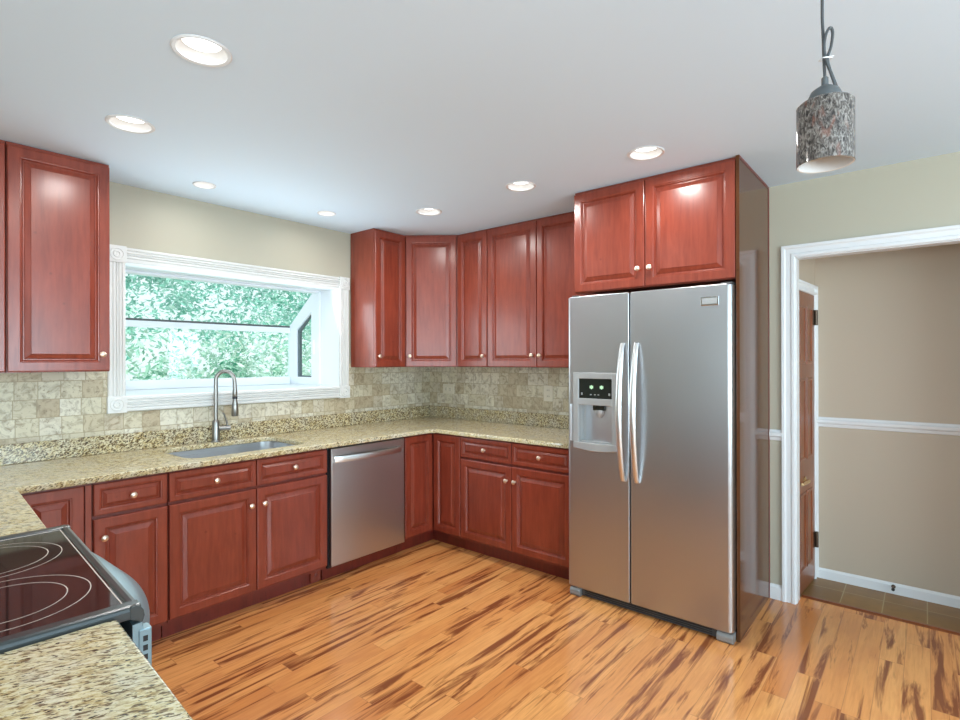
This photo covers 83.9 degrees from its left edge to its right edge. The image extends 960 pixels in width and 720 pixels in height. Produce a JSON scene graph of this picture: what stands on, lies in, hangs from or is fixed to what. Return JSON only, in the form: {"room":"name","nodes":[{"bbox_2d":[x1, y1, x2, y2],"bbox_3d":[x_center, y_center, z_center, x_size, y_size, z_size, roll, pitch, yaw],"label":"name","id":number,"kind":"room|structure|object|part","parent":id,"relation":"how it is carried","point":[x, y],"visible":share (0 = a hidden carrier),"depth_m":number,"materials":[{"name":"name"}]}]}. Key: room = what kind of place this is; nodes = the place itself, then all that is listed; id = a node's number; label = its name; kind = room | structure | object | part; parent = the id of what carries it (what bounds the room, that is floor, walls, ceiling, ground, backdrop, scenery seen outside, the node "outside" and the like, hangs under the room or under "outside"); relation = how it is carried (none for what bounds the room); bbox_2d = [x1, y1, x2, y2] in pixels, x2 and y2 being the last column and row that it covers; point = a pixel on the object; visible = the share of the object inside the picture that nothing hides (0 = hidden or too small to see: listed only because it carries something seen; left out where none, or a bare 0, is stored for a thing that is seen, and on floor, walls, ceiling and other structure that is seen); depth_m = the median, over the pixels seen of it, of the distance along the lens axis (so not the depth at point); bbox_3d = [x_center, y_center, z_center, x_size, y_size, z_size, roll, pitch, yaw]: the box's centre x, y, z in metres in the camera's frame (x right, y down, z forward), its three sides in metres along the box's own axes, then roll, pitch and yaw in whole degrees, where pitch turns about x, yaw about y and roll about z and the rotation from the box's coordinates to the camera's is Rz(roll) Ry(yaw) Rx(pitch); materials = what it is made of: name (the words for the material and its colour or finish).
{"room":"kitchen","nodes":[
{"label":"kitchen","id":0,"kind":"room"},
{"bbox_2d":[0,181,429,444],"bbox_3d":[-2.651,0.206,2.638,0.160,2.495,6.840,0,0,40],"label":"wall","id":1,"kind":"structure","parent":0,"point":[40,406],"depth_m":3.47,"materials":[{"name":"beige paint"}]},
{"bbox_2d":[0,140,5,372],"bbox_3d":[-2.491,-0.489,2.436,0.345,1.102,0.457,0,0,40],"label":"upper cabinet","id":2,"kind":"object","parent":1,"relation":"attached to","point":[2,142],"visible":1,"depth_m":2.51,"materials":[{"name":"brown wood"}]},
{"bbox_2d":[5,141,109,372],"bbox_3d":[-2.210,-0.489,2.774,0.345,1.102,0.418,0,0,40],"label":"upper cabinet","id":3,"kind":"object","parent":1,"relation":"attached to","point":[57,206],"visible":1,"depth_m":2.66,"materials":[{"name":"brown wood"}]},
{"bbox_3d":[-1.979,-0.029,2.804,0.030,0.031,0.031,0,0,40],"label":"knob","id":4,"kind":"part","parent":3,"relation":"part of","materials":[{"name":"beige"}]},
{"bbox_2d":[0,364,429,444],"bbox_3d":[-1.898,0.235,3.423,0.010,0.405,4.411,0,0,40],"label":"tile backsplash","id":5,"kind":"structure","parent":1,"relation":"attached to","point":[40,406],"depth_m":3.14,"materials":[{"name":"beige tile"}]},
{"bbox_2d":[106,244,349,413],"bbox_3d":[-1.901,-0.180,3.975,0.781,0.981,1.690,0,0,40],"label":"window","id":6,"kind":"structure","parent":1,"relation":"in","point":[327,309],"depth_m":3.96,"materials":[{"name":"white wood"}]},
{"bbox_3d":[-2.127,-0.180,3.127,0.019,0.795,0.088,0,0,40],"label":"casing","id":7,"kind":"part","parent":6,"relation":"part of","materials":[{"name":"white wood"}]},
{"bbox_3d":[-2.169,-0.036,4.199,0.038,0.497,1.464,0,0,40],"label":"frame","id":8,"kind":"part","parent":6,"relation":"part of","materials":[{"name":"white plastic"}]},
{"bbox_3d":[-1.852,-0.584,3.934,0.086,0.048,1.464,0,0,40],"label":"head frame","id":9,"kind":"part","parent":6,"relation":"part of","materials":[{"name":"white plastic"}]},
{"bbox_2d":[126,384,337,396],"bbox_3d":[-1.911,0.227,3.984,0.752,0.026,1.564,0,0,40],"label":"window sill","id":10,"kind":"structure","parent":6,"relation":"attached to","point":[193,390],"depth_m":3.90,"materials":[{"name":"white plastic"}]},
{"bbox_3d":[-1.616,0.261,3.738,0.019,0.088,1.504,0,0,40],"label":"casing sill","id":11,"kind":"part","parent":6,"relation":"part of","materials":[{"name":"white wood"}]},
{"bbox_3d":[-1.517,-0.181,4.638,0.480,0.787,0.045,0,0,40],"label":"frame","id":12,"kind":"part","parent":6,"relation":"part of","materials":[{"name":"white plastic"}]},
{"bbox_3d":[-1.107,-0.182,4.350,0.019,0.795,0.088,0,0,40],"label":"casing","id":13,"kind":"part","parent":6,"relation":"part of","materials":[{"name":"white wood"}]},
{"bbox_2d":[351,228,404,366],"bbox_3d":[-0.832,-0.492,4.425,0.345,1.102,0.322,0,0,40],"label":"upper cabinet","id":14,"kind":"object","parent":1,"relation":"attached to","point":[377,256],"visible":1,"depth_m":4.32,"materials":[{"name":"brown wood"}]},
{"bbox_3d":[-0.730,-0.485,4.340,0.020,1.080,0.317,0,0,40],"label":"door","id":15,"kind":"part","parent":14,"relation":"part of","materials":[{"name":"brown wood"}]},
{"bbox_2d":[0,0,959,234],"bbox_3d":[0.009,-1.089,0.289,7.260,0.080,6.945,0,0,40],"label":"ceiling","id":16,"kind":"structure","parent":0,"point":[371,114],"depth_m":2.09,"materials":[{"name":"white paint"}]},
{"bbox_2d":[105,114,154,133],"bbox_3d":[-1.546,-1.057,2.364,0.188,0.038,0.188,0,0,40],"label":"recessed light","id":17,"kind":"object","parent":16,"relation":"in","point":[131,124],"visible":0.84,"depth_m":2.40,"materials":[{"name":"white metal"}]},
{"bbox_2d":[170,34,231,66],"bbox_3d":[-0.941,-1.059,1.808,0.188,0.038,0.188,0,0,40],"label":"recessed light","id":18,"kind":"object","parent":16,"relation":"in","point":[196,49],"visible":0.86,"depth_m":1.84,"materials":[{"name":"white"}]},
{"bbox_2d":[192,181,215,188],"bbox_3d":[-1.641,-1.057,3.181,0.128,0.038,0.128,0,0,40],"label":"recessed light","id":19,"kind":"object","parent":16,"relation":"in","point":[200,184],"visible":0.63,"depth_m":3.22,"materials":[{"name":"white"}]},
{"bbox_2d":[317,211,335,215],"bbox_3d":[-1.092,-1.058,3.800,0.128,0.038,0.128,0,0,40],"label":"recessed light","id":20,"kind":"object","parent":16,"relation":"in","point":[323,213],"visible":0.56,"depth_m":3.84,"materials":[{"name":"white"}]},
{"bbox_2d":[416,208,441,215],"bbox_3d":[-0.360,-1.059,3.763,0.184,0.038,0.184,0,0,40],"label":"recessed light","id":21,"kind":"object","parent":16,"relation":"in","point":[422,211],"visible":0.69,"depth_m":3.82,"materials":[{"name":"white"}]},
{"bbox_2d":[506,181,535,191],"bbox_3d":[0.246,-1.061,3.217,0.184,0.038,0.184,0,0,40],"label":"recessed light","id":22,"kind":"object","parent":16,"relation":"in","point":[519,186],"visible":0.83,"depth_m":3.27,"materials":[{"name":"white"}]},
{"bbox_2d":[627,146,664,160],"bbox_3d":[0.842,-1.063,2.709,0.184,0.038,0.184,0,0,40],"label":"recessed light","id":23,"kind":"object","parent":16,"relation":"in","point":[643,153],"visible":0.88,"depth_m":2.75,"materials":[{"name":"white"}]},
{"bbox_2d":[796,0,854,173],"bbox_3d":[0.839,-0.762,1.300,0.121,0.576,0.121,0,0,40],"label":"pendant light","id":24,"kind":"object","parent":16,"relation":"hanging from","point":[825,122],"visible":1,"depth_m":1.26,"materials":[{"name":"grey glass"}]},
{"bbox_3d":[0.840,-0.551,1.300,0.121,0.153,0.121,0,0,40],"label":"lamp shade","id":25,"kind":"part","parent":24,"relation":"part of","materials":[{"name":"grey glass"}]},
{"bbox_3d":[0.850,-0.842,1.296,0.044,0.406,0.015,0,0,0],"label":"cord","id":26,"kind":"part","parent":24,"relation":"part of","materials":[{"name":"grey plastic"}]},
{"bbox_2d":[152,539,959,719],"bbox_3d":[0.218,1.496,0.492,7.210,0.100,7.520,0,0,40],"label":"floor","id":27,"kind":"structure","parent":0,"point":[433,629],"depth_m":2.61,"materials":[{"name":"brown wood"}]},
{"bbox_2d":[21,484,91,551],"bbox_3d":[-2.367,1.011,2.304,0.660,0.883,0.990,0,0,40],"label":"base cabinet","id":28,"kind":"object","parent":27,"relation":"on","point":[71,506],"visible":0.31,"depth_m":2.41,"materials":[{"name":"brown wood"}]},
{"bbox_2d":[0,525,151,664],"bbox_3d":[-1.231,0.986,1.197,0.818,0.928,0.791,0,0,44],"label":"range","id":29,"kind":"object","parent":27,"relation":"on","point":[52,585],"visible":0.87,"depth_m":1.21,"materials":[{"name":"black glass"}]},
{"bbox_3d":[-0.984,0.608,1.438,0.783,0.090,0.101,0,0,44],"label":"control panel","id":30,"kind":"part","parent":29,"relation":"part of","materials":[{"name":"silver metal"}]},
{"bbox_2d":[90,472,167,641],"bbox_3d":[-1.933,1.010,2.801,0.691,0.883,0.318,0,0,40],"label":"base cabinet","id":31,"kind":"object","parent":27,"relation":"on","point":[129,515],"visible":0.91,"depth_m":2.62,"materials":[{"name":"brown wood"}]},
{"bbox_3d":[-1.756,0.833,2.498,0.030,0.031,0.031,0,0,40],"label":"knob","id":32,"kind":"part","parent":31,"relation":"part of","materials":[{"name":"beige"}]},
{"bbox_3d":[-1.699,0.653,2.606,0.020,0.148,0.315,0,0,40],"label":"drawer","id":33,"kind":"part","parent":31,"relation":"part of","materials":[{"name":"brown wood"}]},
{"bbox_3d":[-1.698,1.036,2.606,0.020,0.586,0.315,0,0,40],"label":"door","id":34,"kind":"part","parent":31,"relation":"part of","materials":[{"name":"brown wood"}]},
{"bbox_3d":[-1.680,0.653,2.590,0.030,0.031,0.031,0,0,40],"label":"knob","id":35,"kind":"part","parent":31,"relation":"part of","materials":[{"name":"beige"}]},
{"bbox_2d":[161,449,326,637],"bbox_3d":[-1.526,1.010,3.288,0.691,0.883,0.939,0,0,40],"label":"base cabinet","id":36,"kind":"object","parent":27,"relation":"on","point":[241,534],"visible":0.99,"depth_m":3.03,"materials":[{"name":"brown wood"}]},
{"bbox_3d":[-1.445,0.653,2.911,0.020,0.148,0.461,0,0,40],"label":"drawer","id":37,"kind":"part","parent":36,"relation":"part of","materials":[{"name":"brown wood"}]},
{"bbox_3d":[-1.444,1.036,2.910,0.020,0.586,0.461,0,0,40],"label":"door","id":38,"kind":"part","parent":36,"relation":"part of","materials":[{"name":"brown wood"}]},
{"bbox_3d":[-1.143,0.652,3.272,0.020,0.148,0.470,0,0,40],"label":"drawer","id":39,"kind":"part","parent":36,"relation":"part of","materials":[{"name":"brown wood"}]},
{"bbox_3d":[-1.142,1.035,3.272,0.020,0.586,0.470,0,0,40],"label":"door","id":40,"kind":"part","parent":36,"relation":"part of","materials":[{"name":"brown wood"}]},
{"bbox_2d":[321,437,403,579],"bbox_3d":[-0.963,1.010,3.872,0.648,0.880,0.644,0,0,40],"label":"dishwasher","id":41,"kind":"object","parent":27,"relation":"on","point":[365,481],"visible":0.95,"depth_m":3.66,"materials":[{"name":"silver metal"}]},
{"bbox_3d":[-0.748,0.647,3.671,0.060,0.038,0.570,0,0,40],"label":"handle","id":42,"kind":"part","parent":41,"relation":"part of","materials":[{"name":"silver metal"}]},
{"bbox_2d":[396,433,467,551],"bbox_3d":[-0.408,1.008,4.432,0.942,0.883,0.912,0,0,40],"label":"base cabinet","id":43,"kind":"object","parent":27,"relation":"on","point":[432,461],"visible":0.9,"depth_m":4.08,"materials":[{"name":"brown wood"}]},
{"bbox_2d":[0,405,568,536],"bbox_3d":[-1.120,0.499,2.844,1.943,0.134,4.318,0,0,40],"label":"countertop","id":44,"kind":"structure","parent":43,"relation":"on","point":[27,467],"depth_m":3.34,"materials":[{"name":"stone"}]},
{"bbox_2d":[211,369,238,441],"bbox_3d":[-1.685,0.299,3.526,0.167,0.476,0.060,0,0,-16],"label":"faucet","id":45,"kind":"object","parent":44,"relation":"on","point":[216,428],"visible":1,"depth_m":3.51,"materials":[{"name":"silver metal"}]},
{"bbox_3d":[-1.683,0.232,3.531,0.140,0.340,0.025,0,0,-19],"label":"spout","id":46,"kind":"part","parent":45,"relation":"part of","materials":[{"name":"silver metal"}]},
{"bbox_2d":[168,441,292,457],"bbox_3d":[-1.523,0.668,3.325,0.520,0.198,0.760,0,0,40],"label":"sink","id":47,"kind":"object","parent":44,"relation":"in","point":[215,451],"visible":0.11,"depth_m":3.54,"materials":[{"name":"silver metal"}]},
{"bbox_3d":[-0.469,0.952,4.079,0.020,0.750,0.284,0,0,40],"label":"door","id":48,"kind":"part","parent":43,"relation":"part of","materials":[{"name":"brown wood"}]},
{"bbox_3d":[-0.253,0.952,4.101,0.278,0.750,0.020,0,0,40],"label":"door","id":49,"kind":"part","parent":43,"relation":"part of","materials":[{"name":"brown wood"}]},
{"bbox_2d":[460,436,568,579],"bbox_3d":[0.406,1.005,3.923,0.956,0.883,0.651,0,0,40],"label":"base cabinet","id":50,"kind":"object","parent":27,"relation":"on","point":[515,496],"visible":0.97,"depth_m":3.67,"materials":[{"name":"brown wood"}]},
{"bbox_3d":[0.039,0.650,3.857,0.472,0.148,0.020,0,0,40],"label":"drawer","id":51,"kind":"part","parent":50,"relation":"part of","materials":[{"name":"brown wood"}]},
{"bbox_3d":[0.040,1.033,3.857,0.472,0.586,0.020,0,0,40],"label":"door","id":52,"kind":"part","parent":50,"relation":"part of","materials":[{"name":"brown wood"}]},
{"bbox_3d":[0.405,0.649,3.552,0.471,0.148,0.020,0,0,40],"label":"drawer","id":53,"kind":"part","parent":50,"relation":"part of","materials":[{"name":"brown wood"}]},
{"bbox_3d":[0.406,1.032,3.552,0.471,0.586,0.020,0,0,40],"label":"door","id":54,"kind":"part","parent":50,"relation":"part of","materials":[{"name":"brown wood"}]},
{"bbox_2d":[568,282,736,644],"bbox_3d":[1.107,0.523,3.238,0.952,1.843,0.784,0,0,40],"label":"refrigerator","id":55,"kind":"object","parent":27,"relation":"on","point":[653,458],"visible":0.98,"depth_m":2.94,"materials":[{"name":"grey metal"}]},
{"bbox_3d":[0.713,0.501,3.196,0.402,1.774,0.056,0,0,40],"label":"door","id":56,"kind":"part","parent":55,"relation":"part of","materials":[{"name":"silver metal"}]},
{"bbox_3d":[0.800,0.298,3.038,0.038,0.790,0.084,0,0,40],"label":"handle","id":57,"kind":"part","parent":55,"relation":"part of","materials":[{"name":"silver metal"}]},
{"bbox_3d":[0.863,0.298,2.985,0.038,0.790,0.084,0,0,40],"label":"handle","id":58,"kind":"part","parent":55,"relation":"part of","materials":[{"name":"silver metal"}]},
{"bbox_3d":[1.082,0.500,2.888,0.542,1.774,0.056,0,0,40],"label":"door","id":59,"kind":"part","parent":55,"relation":"part of","materials":[{"name":"silver metal"}]},
{"bbox_3d":[1.185,-0.306,2.759,0.075,0.030,0.001,0,0,40],"label":"badge plate","id":60,"kind":"part","parent":55,"relation":"part of","materials":[{"name":"grey metal"}]},
{"bbox_2d":[736,155,769,642],"bbox_3d":[1.539,0.197,2.996,0.017,2.494,0.679,0,0,40],"label":"refrigerator surround","id":61,"kind":"object","parent":27,"relation":"on","point":[752,193],"visible":1,"depth_m":2.93,"materials":[{"name":"brown wood"}]},
{"bbox_2d":[802,594,959,635],"bbox_3d":[2.332,1.438,2.969,0.938,0.008,0.050,0,0,40],"label":"threshold","id":62,"kind":"object","parent":27,"relation":"on","point":[803,595],"visible":1,"depth_m":3.00,"materials":[{"name":"brown wood"}]},
{"bbox_3d":[-0.703,1.006,0.590,0.786,0.883,0.688,0,0,40],"label":"base cabinet","id":63,"kind":"object","parent":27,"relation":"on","visible":0},
{"bbox_2d":[0,621,192,719],"bbox_3d":[-0.792,0.549,0.487,0.791,0.030,0.950,0,0,44],"label":"countertop","id":64,"kind":"structure","parent":63,"relation":"on","point":[97,672],"depth_m":0.89,"materials":[{"name":"stone"}]},
{"bbox_2d":[430,152,959,584],"bbox_3d":[2.211,0.195,2.924,6.960,2.495,0.090,0,0,40],"label":"wall","id":65,"kind":"structure","parent":0,"point":[924,193],"depth_m":3.16,"materials":[{"name":"beige paint"}]},
{"bbox_2d":[404,235,458,366],"bbox_3d":[-0.427,-0.493,4.673,0.650,1.102,0.602,0,0,40],"label":"upper cabinet","id":66,"kind":"object","parent":65,"relation":"attached to","point":[431,302],"visible":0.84,"depth_m":4.45,"materials":[{"name":"brown wood"}]},
{"bbox_2d":[443,384,453,393],"bbox_3d":[-0.293,0.269,4.949,0.140,0.088,0.009,0,0,40],"label":"outlet","id":67,"kind":"object","parent":65,"relation":"attached to","point":[447,388],"visible":1,"depth_m":4.95,"materials":[{"name":"beige plastic"}]},
{"bbox_2d":[457,229,487,366],"bbox_3d":[0.025,-0.494,4.456,0.319,1.102,0.355,0,0,40],"label":"upper cabinet","id":68,"kind":"object","parent":65,"relation":"attached to","point":[471,247],"visible":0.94,"depth_m":4.33,"materials":[{"name":"brown wood"}]},
{"bbox_2d":[430,367,568,414],"bbox_3d":[0.266,0.230,4.495,1.960,0.405,0.010,0,0,40],"label":"tile backsplash","id":69,"kind":"structure","parent":65,"relation":"attached to","point":[519,389],"depth_m":4.55,"materials":[{"name":"beige tile"}]},
{"bbox_2d":[487,211,585,367],"bbox_3d":[0.510,-0.495,4.052,0.939,1.102,0.355,0,0,40],"label":"upper cabinet","id":70,"kind":"object","parent":65,"relation":"attached to","point":[530,264],"visible":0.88,"depth_m":3.97,"materials":[{"name":"brown wood"}]},
{"bbox_3d":[0.242,-0.488,4.097,0.464,1.080,0.020,0,0,40],"label":"door","id":71,"kind":"part","parent":70,"relation":"part of","materials":[{"name":"brown wood"}]},
{"bbox_3d":[0.602,-0.489,3.797,0.465,1.080,0.020,0,0,40],"label":"door","id":72,"kind":"part","parent":70,"relation":"part of","materials":[{"name":"brown wood"}]},
{"bbox_2d":[544,386,552,401],"bbox_3d":[0.544,0.267,4.250,0.086,0.124,0.009,0,0,40],"label":"outlet","id":73,"kind":"object","parent":65,"relation":"attached to","point":[548,390],"visible":1,"depth_m":4.25,"materials":[{"name":"beige plastic"}]},
{"bbox_2d":[574,157,735,295],"bbox_3d":[1.157,-0.734,3.292,0.943,0.630,0.710,0,0,40],"label":"upper cabinet","id":74,"kind":"object","parent":65,"relation":"attached to","point":[674,229],"visible":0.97,"depth_m":3.01,"materials":[{"name":"brown wood"}]},
{"bbox_3d":[0.769,-0.726,3.205,0.455,0.608,0.020,0,0,40],"label":"door","id":75,"kind":"part","parent":74,"relation":"part of","materials":[{"name":"brown wood"}]},
{"bbox_3d":[1.131,-0.727,2.903,0.478,0.608,0.020,0,0,40],"label":"door","id":76,"kind":"part","parent":74,"relation":"part of","materials":[{"name":"brown wood"}]},
{"bbox_2d":[769,429,781,440],"bbox_3d":[1.782,0.453,3.221,0.066,0.066,0.024,0,0,40],"label":"chair rail","id":77,"kind":"object","parent":65,"relation":"attached to","point":[774,434],"visible":1,"depth_m":3.22,"materials":[{"name":"white wood"}]},
{"bbox_2d":[770,583,781,600],"bbox_3d":[1.788,1.399,3.224,0.066,0.088,0.014,0,0,40],"label":"baseboard","id":78,"kind":"structure","parent":65,"relation":"attached to","point":[775,589],"depth_m":3.22,"materials":[{"name":"white wood"}]},
{"bbox_2d":[781,225,959,603],"bbox_3d":[2.258,0.381,2.881,1.100,2.122,0.104,0,0,40],"label":"door frame","id":79,"kind":"structure","parent":65,"relation":"in","point":[791,255],"depth_m":3.16,"materials":[{"name":"white wood"}]},
{"bbox_3d":[1.837,0.382,3.178,0.073,2.122,0.020,0,0,40],"label":"casing","id":80,"kind":"part","parent":79,"relation":"part of","materials":[{"name":"white wood"}]},
{"bbox_2d":[799,259,814,284],"bbox_3d":[2.047,0.195,3.430,0.080,2.495,0.471,0,0,44],"label":"wall","id":81,"kind":"structure","parent":0,"point":[806,267],"depth_m":3.44,"materials":[{"name":"beige paint"}]},
{"bbox_2d":[799,279,818,594],"bbox_3d":[2.092,0.478,3.386,0.044,1.930,0.471,0,0,44],"label":"door","id":82,"kind":"structure","parent":81,"relation":"in","point":[808,293],"depth_m":3.42,"materials":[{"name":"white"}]},
{"bbox_3d":[1.989,0.368,3.293,0.007,0.510,0.135,0,0,44],"label":"panel","id":83,"kind":"part","parent":82,"relation":"part of","materials":[{"name":"brown wood"}]},
{"bbox_3d":[1.988,-0.157,3.293,0.007,0.360,0.135,0,0,44],"label":"panel","id":84,"kind":"part","parent":82,"relation":"part of","materials":[{"name":"brown wood"}]},
{"bbox_3d":[1.991,1.063,3.293,0.007,0.480,0.135,0,0,44],"label":"panel","id":85,"kind":"part","parent":82,"relation":"part of","materials":[{"name":"brown wood"}]},
{"bbox_3d":[2.002,0.753,3.282,0.035,0.051,0.158,0,0,40],"label":"lever","id":86,"kind":"part","parent":82,"relation":"part of","materials":[{"name":"gold metal"}]},
{"bbox_3d":[2.105,-0.157,3.414,0.007,0.360,0.130,0,0,44],"label":"panel","id":87,"kind":"part","parent":82,"relation":"part of","materials":[{"name":"brown wood"}]},
{"bbox_3d":[2.106,0.368,3.413,0.007,0.510,0.130,0,0,44],"label":"panel","id":88,"kind":"part","parent":82,"relation":"part of","materials":[{"name":"brown wood"}]},
{"bbox_3d":[2.108,1.063,3.413,0.007,0.480,0.130,0,0,44],"label":"panel","id":89,"kind":"part","parent":82,"relation":"part of","materials":[{"name":"brown wood"}]},
{"bbox_2d":[815,243,959,596],"bbox_3d":[3.441,0.216,2.634,3.300,2.545,0.100,0,0,40],"label":"wall","id":90,"kind":"structure","parent":0,"point":[889,321],"depth_m":3.31,"materials":[{"name":"beige paint"}]},
{"bbox_2d":[817,417,959,435],"bbox_3d":[3.451,0.407,2.544,3.170,0.066,0.024,0,0,40],"label":"chair rail","id":91,"kind":"object","parent":90,"relation":"attached to","point":[865,424],"visible":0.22,"depth_m":3.30,"materials":[{"name":"white wood"}]},
{"bbox_2d":[818,567,959,608],"bbox_3d":[3.457,1.408,2.548,3.170,0.065,0.014,0,0,40],"label":"baseboard","id":92,"kind":"structure","parent":90,"relation":"attached to","point":[861,581],"depth_m":3.30,"materials":[{"name":"white wood"}]},
{"label":"outside","id":93,"kind":"structure","parent":0,"visible":0},
{"bbox_3d":[-8.976,2.024,12.190,21.780,0.100,28.000,0,0,40],"label":"ground","id":94,"kind":"structure","parent":93,"visible":0},
{"bbox_2d":[125,274,320,380],"bbox_3d":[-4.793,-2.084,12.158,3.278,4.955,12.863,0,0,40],"label":"foliage","id":95,"kind":"object","parent":94,"relation":"on","point":[184,283],"visible":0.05,"depth_m":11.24,"materials":[{"name":"teal plant"}]}
]}

